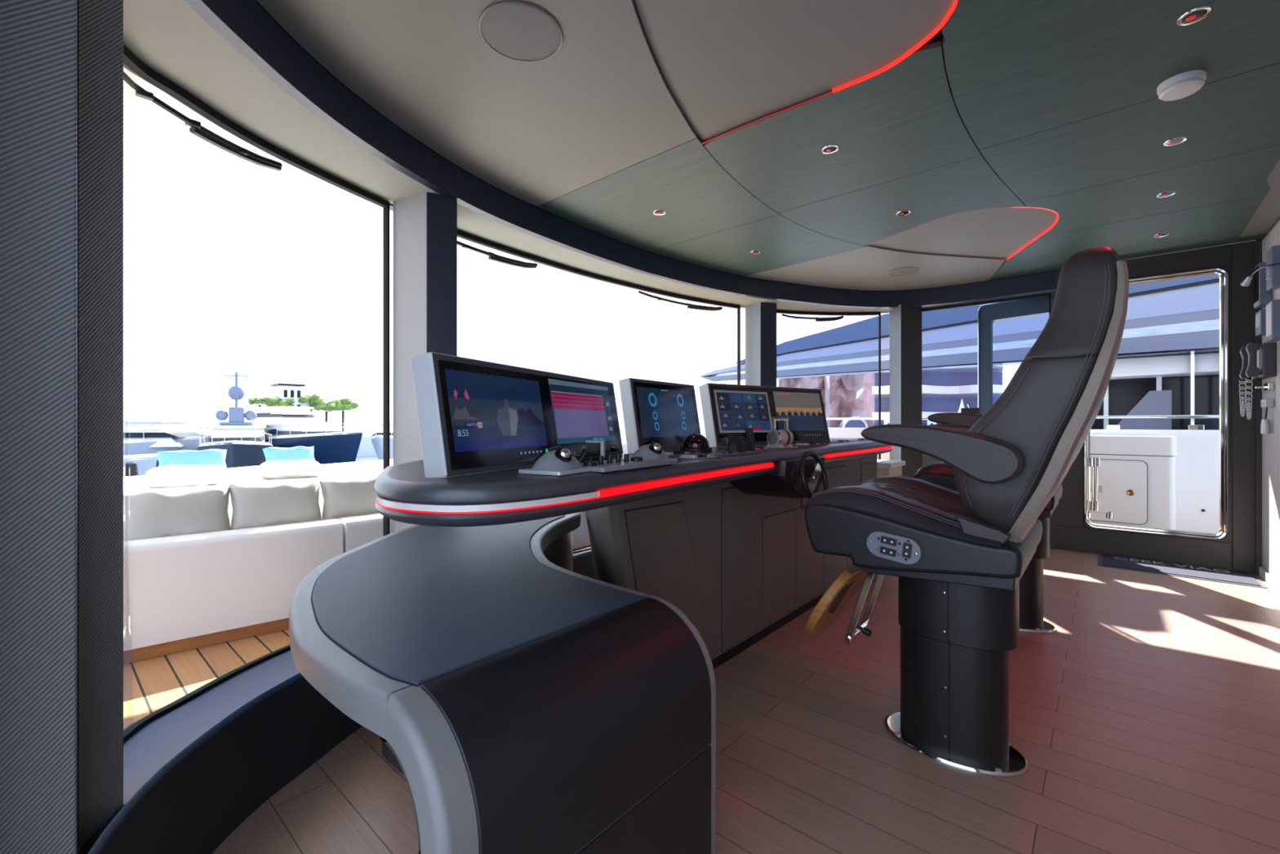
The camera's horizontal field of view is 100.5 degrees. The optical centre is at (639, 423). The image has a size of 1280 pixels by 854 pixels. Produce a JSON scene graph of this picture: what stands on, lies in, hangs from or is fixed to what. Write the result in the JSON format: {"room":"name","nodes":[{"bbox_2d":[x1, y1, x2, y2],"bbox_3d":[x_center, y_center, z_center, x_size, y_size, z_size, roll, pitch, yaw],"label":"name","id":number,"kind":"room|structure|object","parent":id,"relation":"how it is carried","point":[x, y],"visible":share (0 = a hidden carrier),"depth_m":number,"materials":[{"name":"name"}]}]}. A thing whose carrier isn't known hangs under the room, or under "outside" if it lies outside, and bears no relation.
{"room":"control cabin","nodes":[
{"label":"control cabin","id":0,"kind":"room"},
{"bbox_2d":[123,628,289,728],"bbox_3d":[-0.703,1.032,2.611,14.500,0.056,11.000,0,0,41],"label":"deck","id":1,"kind":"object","parent":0,"point":[151,684],"depth_m":2.17,"materials":[{"name":"brown wood"}]},
{"bbox_2d":[123,458,591,663],"bbox_3d":[-2.318,0.691,4.028,2.862,0.622,5.800,0,0,41],"label":"outdoor sofa","id":2,"kind":"object","parent":1,"relation":"on","point":[182,593],"visible":0.19,"depth_m":2.45,"materials":[{"name":"white fabric"}]},
{"bbox_2d":[123,484,231,541],"bbox_3d":[-2.149,0.427,2.463,0.410,0.262,0.160,0,0,-44],"label":"cushion","id":3,"kind":"object","parent":2,"relation":"on","point":[149,513],"visible":0.88,"depth_m":2.41,"materials":[{"name":"grey fabric"}]},
{"bbox_2d":[137,464,227,488],"bbox_3d":[-2.811,0.325,3.290,0.400,0.134,0.312,0,0,-35],"label":"throw cushion","id":4,"kind":"object","parent":2,"relation":"on","point":[170,475],"visible":0.94,"depth_m":3.21,"materials":[{"name":"white fabric"}]},
{"bbox_2d":[156,448,227,473],"bbox_3d":[-3.285,0.285,3.912,0.402,0.184,0.128,0,0,-41],"label":"bolster cushion","id":5,"kind":"object","parent":2,"relation":"on","point":[209,456],"visible":0.68,"depth_m":3.89,"materials":[{"name":"blue fabric"}]},
{"bbox_2d":[228,477,321,529],"bbox_3d":[-1.867,0.421,2.741,0.164,0.254,0.402,0,0,41],"label":"cushion","id":6,"kind":"object","parent":2,"relation":"on","point":[286,501],"visible":0.94,"depth_m":2.68,"materials":[{"name":"grey fabric"}]},
{"bbox_2d":[262,445,315,461],"bbox_3d":[-2.904,0.286,4.422,0.133,0.189,0.384,0,0,41],"label":"bolster cushion","id":7,"kind":"object","parent":2,"relation":"on","point":[300,452],"visible":0.66,"depth_m":4.38,"materials":[{"name":"blue fabric"}]},
{"bbox_2d":[257,458,324,479],"bbox_3d":[-2.465,0.326,3.758,0.380,0.129,0.289,0,0,-37],"label":"throw cushion","id":8,"kind":"object","parent":2,"relation":"on","point":[305,468],"visible":0.93,"depth_m":3.68,"materials":[{"name":"white fabric"}]},
{"bbox_2d":[320,475,379,519],"bbox_3d":[-1.575,0.421,3.057,0.159,0.245,0.470,0,0,41],"label":"cushion","id":9,"kind":"object","parent":2,"relation":"on","point":[343,496],"visible":0.69,"depth_m":2.93,"materials":[{"name":"grey fabric"}]},
{"bbox_2d":[619,414,1219,533],"bbox_3d":[2.944,0.487,6.166,13.684,1.126,1.579,0,0,31],"label":"bulwark","id":10,"kind":"object","parent":1,"relation":"on","point":[1197,448],"visible":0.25,"depth_m":4.88,"materials":[{"name":"white"}]},
{"bbox_2d":[1090,435,1176,529],"bbox_3d":[4.166,0.559,5.244,1.550,0.888,0.612,0,0,41],"label":"locker","id":11,"kind":"object","parent":1,"relation":"on","point":[1136,473],"visible":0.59,"depth_m":4.68,"materials":[{"name":"white"}]},
{"bbox_2d":[78,550,595,853],"bbox_3d":[0.353,0.858,3.252,1.858,0.284,5.656,0,0,41],"label":"wall","id":12,"kind":"structure","parent":0,"point":[195,772],"depth_m":1.34,"materials":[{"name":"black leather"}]},
{"bbox_2d":[78,0,123,848],"bbox_3d":[-1.073,-0.168,0.987,0.190,1.835,0.221,0,0,-22],"label":"window frame","id":13,"kind":"structure","parent":12,"relation":"on","point":[100,22],"depth_m":0.96,"materials":[{"name":"metal"}]},
{"bbox_2d":[123,44,389,742],"bbox_3d":[-1.362,-0.085,1.790,0.276,1.969,1.592,0,0,1],"label":"window","id":14,"kind":"structure","parent":12,"relation":"in","point":[131,60],"depth_m":2.03,"materials":[{"name":"black metal"}]},
{"bbox_2d":[393,191,457,532],"bbox_3d":[-1.010,-0.092,2.593,0.301,1.985,0.270,0,0,41],"label":"trim","id":15,"kind":"structure","parent":12,"relation":"on","point":[425,224],"depth_m":2.51,"materials":[{"name":"grey paint"}]},
{"bbox_2d":[457,230,740,554],"bbox_3d":[-0.148,-0.085,3.896,0.190,1.969,2.826,0,0,45],"label":"window","id":16,"kind":"structure","parent":12,"relation":"in","point":[461,234],"depth_m":3.82,"materials":[{"name":"black metal"}]},
{"bbox_2d":[745,302,776,386],"bbox_3d":[1.121,-0.092,4.824,0.236,1.985,0.232,0,0,-27],"label":"trim","id":17,"kind":"structure","parent":12,"relation":"on","point":[761,317],"depth_m":4.73,"materials":[{"name":"grey paint"}]},
{"bbox_2d":[776,309,880,459],"bbox_3d":[1.773,-0.085,5.093,1.082,1.969,0.097,0,0,-6],"label":"window","id":18,"kind":"structure","parent":12,"relation":"in","point":[788,312],"depth_m":5.10,"materials":[{"name":"black metal"}]},
{"bbox_2d":[782,313,844,321],"bbox_3d":[1.673,-1.022,5.164,0.632,0.059,0.050,0,0,-8],"label":"windscreen wiper","id":19,"kind":"object","parent":18,"relation":"attached to","point":[832,318],"visible":1,"depth_m":5.17,"materials":[{"name":"black rubber"}]},
{"bbox_2d":[123,66,1262,318],"bbox_3d":[0.718,-1.400,3.094,5.400,0.120,8.200,0,0,41],"label":"roof","id":20,"kind":"structure","parent":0,"point":[157,144],"depth_m":3.02,"materials":[{"name":"white"}]},
{"bbox_2d":[212,547,1279,853],"bbox_3d":[0.709,1.025,2.218,3.658,0.050,6.670,0,0,41],"label":"floor","id":21,"kind":"structure","parent":0,"point":[1148,722],"depth_m":1.62,"materials":[{"name":"brown wood"}]},
{"bbox_2d":[288,511,715,853],"bbox_3d":[-0.470,0.698,1.604,0.919,0.604,1.923,0,0,-18],"label":"desk","id":22,"kind":"object","parent":21,"relation":"on","point":[524,702],"visible":0.89,"depth_m":0.95,"materials":[{"name":"black leather"}]},
{"bbox_2d":[373,438,893,669],"bbox_3d":[0.377,0.555,2.600,1.053,0.890,3.569,0,0,37],"label":"console","id":23,"kind":"object","parent":21,"relation":"on","point":[724,540],"visible":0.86,"depth_m":2.01,"materials":[{"name":"grey paint"}]},
{"bbox_2d":[410,351,622,478],"bbox_3d":[-0.265,-0.014,1.489,0.096,0.262,0.889,0,0,22],"label":"monitor","id":24,"kind":"object","parent":23,"relation":"on","point":[475,416],"visible":0.98,"depth_m":1.24,"materials":[{"name":"grey paint"}]},
{"bbox_2d":[518,447,591,475],"bbox_3d":[-0.186,0.080,1.180,0.115,0.057,0.124,0,0,29],"label":"trackball","id":25,"kind":"object","parent":23,"relation":"on","point":[560,461],"visible":1,"depth_m":1.14,"materials":[{"name":"grey plastic"}]},
{"bbox_2d":[575,440,622,462],"bbox_3d":[-0.135,0.079,1.505,0.065,0.061,0.250,0,0,26],"label":"handset","id":26,"kind":"object","parent":23,"relation":"on","point":[597,446],"visible":0.85,"depth_m":1.49,"materials":[{"name":"black plastic"}]},
{"bbox_2d":[579,453,675,472],"bbox_3d":[-0.051,0.093,1.348,0.145,0.031,0.320,0,0,34],"label":"control keypad","id":27,"kind":"object","parent":23,"relation":"on","point":[634,462],"visible":0.94,"depth_m":1.29,"materials":[{"name":"grey"}]},
{"bbox_2d":[631,442,677,462],"bbox_3d":[0.025,0.080,1.481,0.115,0.057,0.124,0,0,33],"label":"trackball","id":28,"kind":"object","parent":23,"relation":"on","point":[653,451],"visible":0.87,"depth_m":1.44,"materials":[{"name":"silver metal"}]},
{"bbox_2d":[618,377,701,453],"bbox_3d":[0.098,-0.027,2.175,0.097,0.287,0.481,0,0,36],"label":"monitor","id":29,"kind":"object","parent":23,"relation":"on","point":[665,414],"visible":0.84,"depth_m":2.09,"materials":[{"name":"grey paint"}]},
{"bbox_2d":[664,449,701,456],"bbox_3d":[0.139,0.104,1.873,0.060,0.011,0.200,0,0,37],"label":"switch panel","id":30,"kind":"object","parent":23,"relation":"on","point":[686,451],"visible":0.84,"depth_m":1.86,"materials":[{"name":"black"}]},
{"bbox_2d":[680,433,712,452],"bbox_3d":[0.219,0.074,2.069,0.124,0.069,0.124,0,0,41],"label":"compass","id":31,"kind":"object","parent":23,"relation":"on","point":[697,442],"visible":0.98,"depth_m":2.03,"materials":[{"name":"black plastic"}]},
{"bbox_2d":[673,453,719,459],"bbox_3d":[0.180,0.104,1.684,0.090,0.011,0.140,0,0,36],"label":"switch panel","id":32,"kind":"object","parent":23,"relation":"on","point":[692,456],"visible":1,"depth_m":1.65,"materials":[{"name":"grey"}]},
{"bbox_2d":[715,437,738,454],"bbox_3d":[0.309,0.080,1.884,0.064,0.059,0.060,0,0,41],"label":"lever","id":33,"kind":"object","parent":23,"relation":"on","point":[726,441],"visible":1,"depth_m":1.87,"materials":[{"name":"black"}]},
{"bbox_2d":[733,436,753,453],"bbox_3d":[0.375,0.079,1.959,0.064,0.060,0.060,0,0,41],"label":"lever","id":34,"kind":"object","parent":23,"relation":"on","point":[741,442],"visible":0.94,"depth_m":1.95,"materials":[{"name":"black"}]},
{"bbox_2d":[744,427,761,452],"bbox_3d":[0.426,0.064,2.047,0.064,0.091,0.060,0,0,41],"label":"lever","id":35,"kind":"object","parent":23,"relation":"on","point":[750,439],"visible":0.94,"depth_m":2.04,"materials":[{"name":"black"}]},
{"bbox_2d":[698,382,830,447],"bbox_3d":[0.661,-0.034,2.725,0.833,0.312,0.128,0,0,-34],"label":"monitor","id":36,"kind":"object","parent":23,"relation":"on","point":[727,409],"visible":0.91,"depth_m":2.63,"materials":[{"name":"grey paint"}]},
{"bbox_2d":[764,417,797,448],"bbox_3d":[0.640,0.041,2.401,0.130,0.137,0.104,0,0,-35],"label":"lever","id":37,"kind":"object","parent":23,"relation":"on","point":[780,438],"visible":1,"depth_m":2.37,"materials":[{"name":"silver metal"}]},
{"bbox_2d":[792,441,826,445],"bbox_3d":[0.865,0.104,2.700,0.100,0.011,0.260,0,0,39],"label":"switch panel","id":38,"kind":"object","parent":23,"relation":"on","point":[811,443],"visible":0.9,"depth_m":2.67,"materials":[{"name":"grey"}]},
{"bbox_2d":[799,450,828,498],"bbox_3d":[0.682,0.215,2.108,0.085,0.213,0.219,0,0,41],"label":"steering wheel","id":39,"kind":"object","parent":23,"relation":"attached to","point":[809,482],"visible":0.84,"depth_m":2.09,"materials":[{"name":"black leather"}]},
{"bbox_2d":[830,440,852,443],"bbox_3d":[1.139,0.104,3.058,0.100,0.011,0.260,0,0,39],"label":"switch panel","id":40,"kind":"object","parent":23,"relation":"on","point":[832,441],"visible":0.82,"depth_m":3.02,"materials":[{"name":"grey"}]},
{"bbox_2d":[876,459,905,477],"bbox_3d":[1.668,0.642,4.124,0.630,0.715,0.360,0,0,41],"label":"base cabinet","id":41,"kind":"object","parent":21,"relation":"on","point":[885,468],"visible":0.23,"depth_m":3.86,"materials":[{"name":"beige paint"}]},
{"bbox_2d":[802,246,1128,777],"bbox_3d":[0.955,0.278,1.677,0.855,1.443,0.688,0,0,41],"label":"chair","id":42,"kind":"object","parent":21,"relation":"on","point":[959,559],"visible":1,"depth_m":1.49,"materials":[{"name":"black leather"}]},
{"bbox_2d":[880,546,896,556],"bbox_3d":[0.701,0.363,1.504,0.044,0.024,0.004,0,0,41],"label":"rocker switch","id":43,"kind":"object","parent":42,"relation":"attached to","point":[885,551],"depth_m":1.50,"materials":[{"name":"black plastic"}]},
{"bbox_2d":[880,535,897,546],"bbox_3d":[0.702,0.333,1.503,0.044,0.024,0.004,0,0,41],"label":"rocker switch","id":44,"kind":"object","parent":42,"relation":"attached to","point":[885,540],"depth_m":1.50,"materials":[{"name":"black plastic"}]},
{"bbox_2d":[866,531,920,564],"bbox_3d":[0.714,0.350,1.500,0.143,0.080,0.006,0,0,41],"label":"switch plate","id":45,"kind":"object","parent":42,"relation":"attached to","point":[882,547],"depth_m":1.49,"materials":[{"name":"grey"}]},
{"bbox_2d":[802,475,1001,546],"bbox_3d":[0.898,0.258,1.726,0.526,0.125,0.566,0,0,41],"label":"seat cushion","id":46,"kind":"object","parent":42,"relation":"on","point":[913,511],"depth_m":1.54,"materials":[{"name":"grey leather"}]},
{"bbox_2d":[902,542,912,558],"bbox_3d":[0.739,0.351,1.472,0.026,0.042,0.004,0,0,41],"label":"rocker switch","id":47,"kind":"object","parent":42,"relation":"attached to","point":[907,547],"depth_m":1.47,"materials":[{"name":"black plastic"}]},
{"bbox_2d":[913,382,1109,633],"bbox_3d":[1.840,0.278,2.709,0.855,1.443,0.688,0,0,41],"label":"chair","id":48,"kind":"object","parent":21,"relation":"on","point":[1031,583],"visible":0.15,"depth_m":2.56,"materials":[{"name":"grey leather"}]},
{"bbox_2d":[913,461,954,477],"bbox_3d":[1.783,0.258,2.759,0.526,0.125,0.566,0,0,41],"label":"seat cushion","id":49,"kind":"object","parent":48,"relation":"on","point":[940,469],"depth_m":2.66,"materials":[{"name":"grey leather"}]},
{"bbox_2d":[960,404,981,413],"bbox_3d":[1.901,-0.083,3.055,0.090,0.059,0.070,0,0,41],"label":"controller","id":50,"kind":"object","parent":48,"relation":"on","point":[976,410],"visible":0.81,"depth_m":3.03,"materials":[{"name":"black plastic"}]},
{"bbox_2d":[1097,553,1267,588],"bbox_3d":[3.649,0.994,3.638,0.780,0.010,0.442,0,0,41],"label":"door mat","id":51,"kind":"object","parent":21,"relation":"on","point":[1193,571],"visible":1,"depth_m":3.58,"materials":[{"name":"grey"}]},
{"bbox_2d":[256,0,1279,290],"bbox_3d":[1.155,-1.247,2.515,3.380,0.066,5.508,0,0,41],"label":"ceiling","id":52,"kind":"structure","parent":0,"point":[1016,137],"depth_m":2.16,"materials":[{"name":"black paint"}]},
{"bbox_2d":[478,0,562,62],"bbox_3d":[-0.371,-1.216,1.662,0.256,0.008,0.256,0,0,41],"label":"ceiling speaker","id":53,"kind":"object","parent":52,"relation":"attached to","point":[516,30],"visible":1,"depth_m":1.65,"materials":[{"name":"grey paint"}]},
{"bbox_2d":[821,144,839,154],"bbox_3d":[0.846,-1.218,2.369,0.076,0.007,0.076,0,0,41],"label":"recessed light","id":54,"kind":"object","parent":52,"relation":"in","point":[832,148],"visible":1,"depth_m":2.37,"materials":[{"name":"silver metal"}]},
{"bbox_2d":[888,266,919,275],"bbox_3d":[2.114,-1.216,4.264,0.230,0.008,0.230,0,0,41],"label":"ceiling speaker","id":55,"kind":"object","parent":52,"relation":"attached to","point":[905,270],"visible":1,"depth_m":4.25,"materials":[{"name":"grey paint"}]},
{"bbox_2d":[1155,191,1176,197],"bbox_3d":[2.802,-1.218,2.835,0.076,0.007,0.076,0,0,41],"label":"recessed light","id":56,"kind":"object","parent":52,"relation":"in","point":[1171,193],"visible":1,"depth_m":2.83,"materials":[{"name":"silver metal"}]},
{"bbox_2d":[1162,137,1186,146],"bbox_3d":[2.316,-1.218,2.304,0.076,0.007,0.076,0,0,41],"label":"recessed light","id":57,"kind":"object","parent":52,"relation":"in","point":[1178,140],"visible":1,"depth_m":2.30,"materials":[{"name":"silver metal"}]},
{"bbox_2d":[1156,70,1206,101],"bbox_3d":[1.931,-1.199,1.898,0.124,0.042,0.124,0,0,41],"label":"smoke detector","id":58,"kind":"object","parent":52,"relation":"attached to","point":[1184,84],"visible":1,"depth_m":1.87,"materials":[{"name":"white plastic"}]},
{"bbox_2d":[1176,5,1212,26],"bbox_3d":[1.659,-1.218,1.593,0.076,0.007,0.076,0,0,41],"label":"recessed light","id":59,"kind":"object","parent":52,"relation":"in","point":[1196,15],"visible":1,"depth_m":1.59,"materials":[{"name":"silver metal"}]},
{"bbox_2d":[921,240,1255,573],"bbox_3d":[3.360,-0.110,4.271,2.120,2.220,0.126,0,0,41],"label":"wall","id":60,"kind":"structure","parent":0,"point":[1233,547],"depth_m":3.67,"materials":[{"name":"grey"}]},
{"bbox_2d":[123,71,282,171],"bbox_3d":[-1.512,-1.022,1.871,0.053,0.059,0.584,0,0,9],"label":"windscreen wiper","id":61,"kind":"object","parent":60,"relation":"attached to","point":[196,128],"visible":0.99,"depth_m":1.87,"materials":[{"name":"black rubber"}]},
{"bbox_2d":[457,240,537,268],"bbox_3d":[-0.897,-1.022,3.225,0.044,0.059,0.708,0,0,36],"label":"windscreen wiper","id":62,"kind":"object","parent":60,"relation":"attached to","point":[492,256],"visible":0.99,"depth_m":3.28,"materials":[{"name":"black rubber"}]},
{"bbox_2d":[123,0,1056,312],"bbox_3d":[0.656,-1.083,2.977,2.676,0.023,5.684,0,0,41],"label":"trim","id":63,"kind":"structure","parent":60,"relation":"attached to","point":[168,37],"depth_m":1.90,"materials":[{"name":"grey fabric"}]},
{"bbox_2d":[123,63,1057,313],"bbox_3d":[0.622,-1.205,3.006,2.629,0.280,5.724,0,0,41],"label":"trim","id":64,"kind":"structure","parent":60,"relation":"attached to","point":[391,206],"depth_m":1.81,"materials":[{"name":"black plastic"}]},
{"bbox_2d":[638,290,722,311],"bbox_3d":[0.356,-1.022,4.523,0.952,0.059,0.055,0,0,-38],"label":"windscreen wiper","id":65,"kind":"object","parent":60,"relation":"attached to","point":[689,305],"visible":1,"depth_m":4.59,"materials":[{"name":"black rubber"}]},
{"bbox_2d":[889,303,921,477],"bbox_3d":[2.477,-0.043,4.946,0.213,2.085,0.214,0,0,-1],"label":"pillar","id":66,"kind":"structure","parent":60,"relation":"attached to","point":[905,320],"depth_m":4.86,"materials":[{"name":"grey"}]},
{"bbox_2d":[921,293,1051,316],"bbox_3d":[2.984,-0.405,4.662,0.981,1.329,0.035,0,0,41],"label":"window","id":67,"kind":"structure","parent":60,"relation":"in","point":[1049,295],"depth_m":4.57,"materials":[{"name":"black metal"}]},
{"bbox_2d":[977,293,1114,518],"bbox_3d":[3.389,-0.145,4.475,0.218,1.890,1.024,0,0,-22],"label":"door","id":68,"kind":"structure","parent":60,"relation":"in","point":[988,313],"depth_m":4.73,"materials":[{"name":"blue paint"}]},
{"bbox_2d":[1255,217,1279,595],"bbox_3d":[2.351,-0.110,1.463,0.115,2.220,5.440,0,0,41],"label":"wall","id":69,"kind":"structure","parent":0,"point":[1267,445],"depth_m":3.35,"materials":[{"name":"grey"}]},
{"bbox_2d":[183,0,1056,308],"bbox_3d":[0.748,-1.143,2.559,2.893,0.147,5.814,0,0,29],"label":"trim","id":70,"kind":"structure","parent":69,"relation":"attached to","point":[243,24],"depth_m":2.58,"materials":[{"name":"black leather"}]},
{"bbox_2d":[1239,346,1268,416],"bbox_3d":[3.961,-0.271,3.444,0.125,0.456,0.158,0,0,41],"label":"wall telephone","id":71,"kind":"object","parent":69,"relation":"attached to","point":[1243,353],"visible":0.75,"depth_m":3.43,"materials":[{"name":"grey plastic"}]},
{"bbox_2d":[1240,262,1279,286],"bbox_3d":[3.672,-0.883,3.139,0.054,0.074,0.396,0,0,24],"label":"lamp","id":72,"kind":"object","parent":69,"relation":"attached to","point":[1246,282],"visible":1,"depth_m":3.27,"materials":[{"name":"silver plastic"}]},
{"bbox_2d":[1244,342,1276,419],"bbox_3d":[3.829,-0.261,3.294,0.125,0.476,0.158,0,0,41],"label":"wall telephone","id":73,"kind":"object","parent":69,"relation":"attached to","point":[1266,367],"visible":1,"depth_m":3.27,"materials":[{"name":"grey plastic"}]},
{"bbox_2d":[1255,308,1266,336],"bbox_3d":[3.929,-0.635,3.351,0.051,0.150,0.160,0,0,41],"label":"intercom panel","id":74,"kind":"object","parent":69,"relation":"attached to","point":[1260,316],"visible":0.65,"depth_m":3.31,"materials":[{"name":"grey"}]},
{"bbox_2d":[1250,382,1274,391],"bbox_3d":[3.912,-0.228,3.346,0.070,0.045,0.210,0,0,41],"label":"door handle","id":75,"kind":"object","parent":69,"relation":"in","point":[1267,386],"depth_m":3.29,"materials":[{"name":"silver metal"}]},
{"bbox_2d":[1253,262,1272,308],"bbox_3d":[3.929,-0.870,3.357,0.058,0.260,0.170,0,0,41],"label":"wall monitor","id":76,"kind":"object","parent":69,"relation":"attached to","point":[1262,296],"visible":0.73,"depth_m":3.31,"materials":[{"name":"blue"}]},
{"bbox_2d":[1261,398,1274,407],"bbox_3d":[3.902,-0.125,3.308,0.034,0.050,0.140,0,0,41],"label":"block","id":77,"kind":"object","parent":69,"relation":"attached to","point":[1264,402],"visible":1,"depth_m":3.26,"materials":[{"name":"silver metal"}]},
{"bbox_2d":[1260,407,1270,433],"bbox_3d":[3.897,-0.028,3.316,0.040,0.185,0.046,0,0,4],"label":"torch","id":78,"kind":"object","parent":77,"relation":"hanging from","point":[1265,424],"visible":0.94,"depth_m":3.30,"materials":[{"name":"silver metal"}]},
{"bbox_2d":[1266,298,1279,342],"bbox_3d":[3.752,-0.605,3.147,0.046,0.230,0.160,0,0,41],"label":"wall monitor","id":79,"kind":"object","parent":69,"relation":"attached to","point":[1273,308],"visible":1,"depth_m":3.10,"materials":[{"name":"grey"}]},
{"bbox_2d":[1266,244,1279,290],"bbox_3d":[3.748,-0.917,3.144,0.050,0.235,0.150,0,0,41],"label":"wall monitor","id":80,"kind":"object","parent":69,"relation":"attached to","point":[1273,255],"visible":0.95,"depth_m":3.10,"materials":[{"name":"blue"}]},
{"label":"outside","id":81,"kind":"structure","parent":0,"visible":0},
{"bbox_2d":[271,382,309,406],"bbox_3d":[-49.212,-1.625,75.076,3.600,7.650,4.000,0,0,41],"label":"villa","id":82,"kind":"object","parent":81,"point":[284,391],"visible":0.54,"depth_m":73.84,"materials":[{"name":"white"}]},
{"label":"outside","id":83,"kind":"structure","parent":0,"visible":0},
{"bbox_2d":[124,460,138,476],"bbox_3d":[-23.510,2.350,24.607,0.468,1.240,0.480,0,0,41],"label":"fender","id":84,"kind":"object","parent":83,"point":[131,467],"visible":0.57,"depth_m":24.46,"materials":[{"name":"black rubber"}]},
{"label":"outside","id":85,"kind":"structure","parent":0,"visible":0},
{"bbox_2d":[191,428,377,462],"bbox_3d":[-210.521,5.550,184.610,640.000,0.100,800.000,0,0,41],"label":"harbour water","id":86,"kind":"structure","parent":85,"point":[366,432],"depth_m":326.14,"materials":[{"name":"blue liquid"}]},
{"bbox_2d":[123,453,158,476],"bbox_3d":[-30.753,3.540,25.060,15.073,4.920,6.060,0,0,-11],"label":"yacht","id":87,"kind":"object","parent":86,"relation":"on","point":[146,462],"visible":0.12,"depth_m":25.75,"materials":[{"name":"grey"}]},
{"bbox_2d":[123,419,211,455],"bbox_3d":[-44.734,0.330,43.325,17.796,11.340,8.080,0,0,-21],"label":"yacht","id":88,"kind":"object","parent":86,"relation":"on","point":[140,437],"visible":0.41,"depth_m":42.78,"materials":[{"name":"grey"}]},
{"bbox_2d":[197,372,273,468],"bbox_3d":[-33.897,0.890,44.752,5.050,10.220,16.462,0,0,-35],"label":"yacht","id":89,"kind":"object","parent":86,"relation":"on","point":[244,442],"visible":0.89,"depth_m":42.49,"materials":[{"name":"grey"}]},
{"bbox_2d":[243,405,363,464],"bbox_3d":[-33.117,2.180,51.778,22.307,7.640,5.252,0,0,33],"label":"yacht","id":90,"kind":"object","parent":86,"relation":"on","point":[288,426],"visible":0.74,"depth_m":48.31,"materials":[{"name":"blue"}]},
{"bbox_2d":[356,435,377,457],"bbox_3d":[-76.794,3.900,58.032,8.000,3.400,106.000,0,0,41],"label":"quay","id":91,"kind":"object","parent":86,"relation":"on","point":[366,448],"visible":0.02,"depth_m":88.01,"materials":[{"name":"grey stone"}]},
{"bbox_2d":[370,422,393,459],"bbox_3d":[-22.463,2.130,54.188,7.070,7.740,16.968,0,0,0],"label":"yacht","id":92,"kind":"object","parent":86,"relation":"on","point":[377,437],"visible":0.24,"depth_m":46.97,"materials":[{"name":"grey"}]},
{"bbox_2d":[778,373,874,427],"bbox_3d":[33.630,-2.149,85.114,23.608,15.498,28.638,0,0,41],"label":"rock cliff","id":93,"kind":"structure","parent":86,"relation":"on","point":[842,395],"depth_m":79.47,"materials":[{"name":"stone"}]},
{"bbox_2d":[871,364,1003,426],"bbox_3d":[36.015,-2.750,62.853,18.139,16.500,8.209,0,0,0],"label":"apartment building","id":94,"kind":"structure","parent":86,"relation":"on","point":[943,390],"depth_m":62.69,"materials":[{"name":"purple paint"}]},
{"bbox_2d":[693,274,1219,430],"bbox_3d":[5.703,1.500,10.295,25.000,7.999,5.400,0,0,41],"label":"superyacht","id":95,"kind":"object","parent":86,"relation":"on","point":[1167,362],"visible":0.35,"depth_m":7.04,"materials":[{"name":"blue"}]},
{"bbox_3d":[26.006,4.050,58.456,23.514,3.100,16.774,0,0,41],"label":"quay","id":96,"kind":"object","parent":86,"relation":"on","visible":0},
{"bbox_2d":[839,416,868,427],"bbox_3d":[26.709,1.979,66.673,3.284,5.643,1.660,0,0,0],"label":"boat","id":97,"kind":"object","parent":96,"relation":"on","point":[845,423],"visible":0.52,"depth_m":66.00,"materials":[{"name":"white"}]},
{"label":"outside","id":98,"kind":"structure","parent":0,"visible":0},
{"bbox_2d":[248,397,266,406],"bbox_3d":[-50.191,-0.632,70.039,1.609,5.671,2.491,0,0,41],"label":"tree","id":99,"kind":"object","parent":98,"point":[251,401],"visible":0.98,"depth_m":69.42,"materials":[{"name":"green plant"}]},
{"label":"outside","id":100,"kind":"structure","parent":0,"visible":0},
{"bbox_2d":[263,396,295,406],"bbox_3d":[-48.755,-0.695,71.880,2.753,5.798,3.720,0,0,41],"label":"tree","id":101,"kind":"object","parent":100,"point":[276,401],"visible":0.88,"depth_m":71.07,"materials":[{"name":"green plant"}]},
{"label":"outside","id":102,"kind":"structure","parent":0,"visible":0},
{"bbox_2d":[297,394,324,412],"bbox_3d":[-46.217,-0.958,74.758,2.189,6.323,2.934,0,0,41],"label":"pine tree","id":103,"kind":"object","parent":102,"point":[308,397],"visible":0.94,"depth_m":74.42,"materials":[{"name":"green plant"}]},
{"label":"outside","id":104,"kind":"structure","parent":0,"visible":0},
{"bbox_2d":[308,400,339,422],"bbox_3d":[-45.064,-0.598,76.005,2.809,5.604,4.093,0,0,41],"label":"pine tree","id":105,"kind":"object","parent":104,"point":[318,405],"visible":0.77,"depth_m":74.77,"materials":[{"name":"green plant"}]},
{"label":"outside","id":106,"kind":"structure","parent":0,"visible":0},
{"bbox_2d":[325,397,359,431],"bbox_3d":[-43.486,-0.768,77.772,3.311,5.944,4.822,0,0,41],"label":"pine tree","id":107,"kind":"object","parent":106,"point":[343,404],"visible":0.99,"depth_m":77.18,"materials":[{"name":"green plant"}]},
{"bbox_3d":[-0.194,-0.110,0.044,2.050,2.220,0.050,0,0,41],"label":"wall","id":108,"kind":"structure","parent":0,"visible":0},
{"bbox_2d":[0,0,77,853],"bbox_3d":[-1.035,-0.043,0.738,0.130,2.085,0.345,0,0,41],"label":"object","id":109,"kind":"structure","parent":108,"relation":"attached to","point":[38,38],"depth_m":0.79,"materials":[{"name":"grey fabric"}]},
{"bbox_2d":[77,0,78,853],"bbox_3d":[-0.944,-0.043,0.883,0.155,2.085,0.011,0,0,41],"label":"trim","id":110,"kind":"structure","parent":108,"relation":"attached to","point":[77,0],"depth_m":0.84,"materials":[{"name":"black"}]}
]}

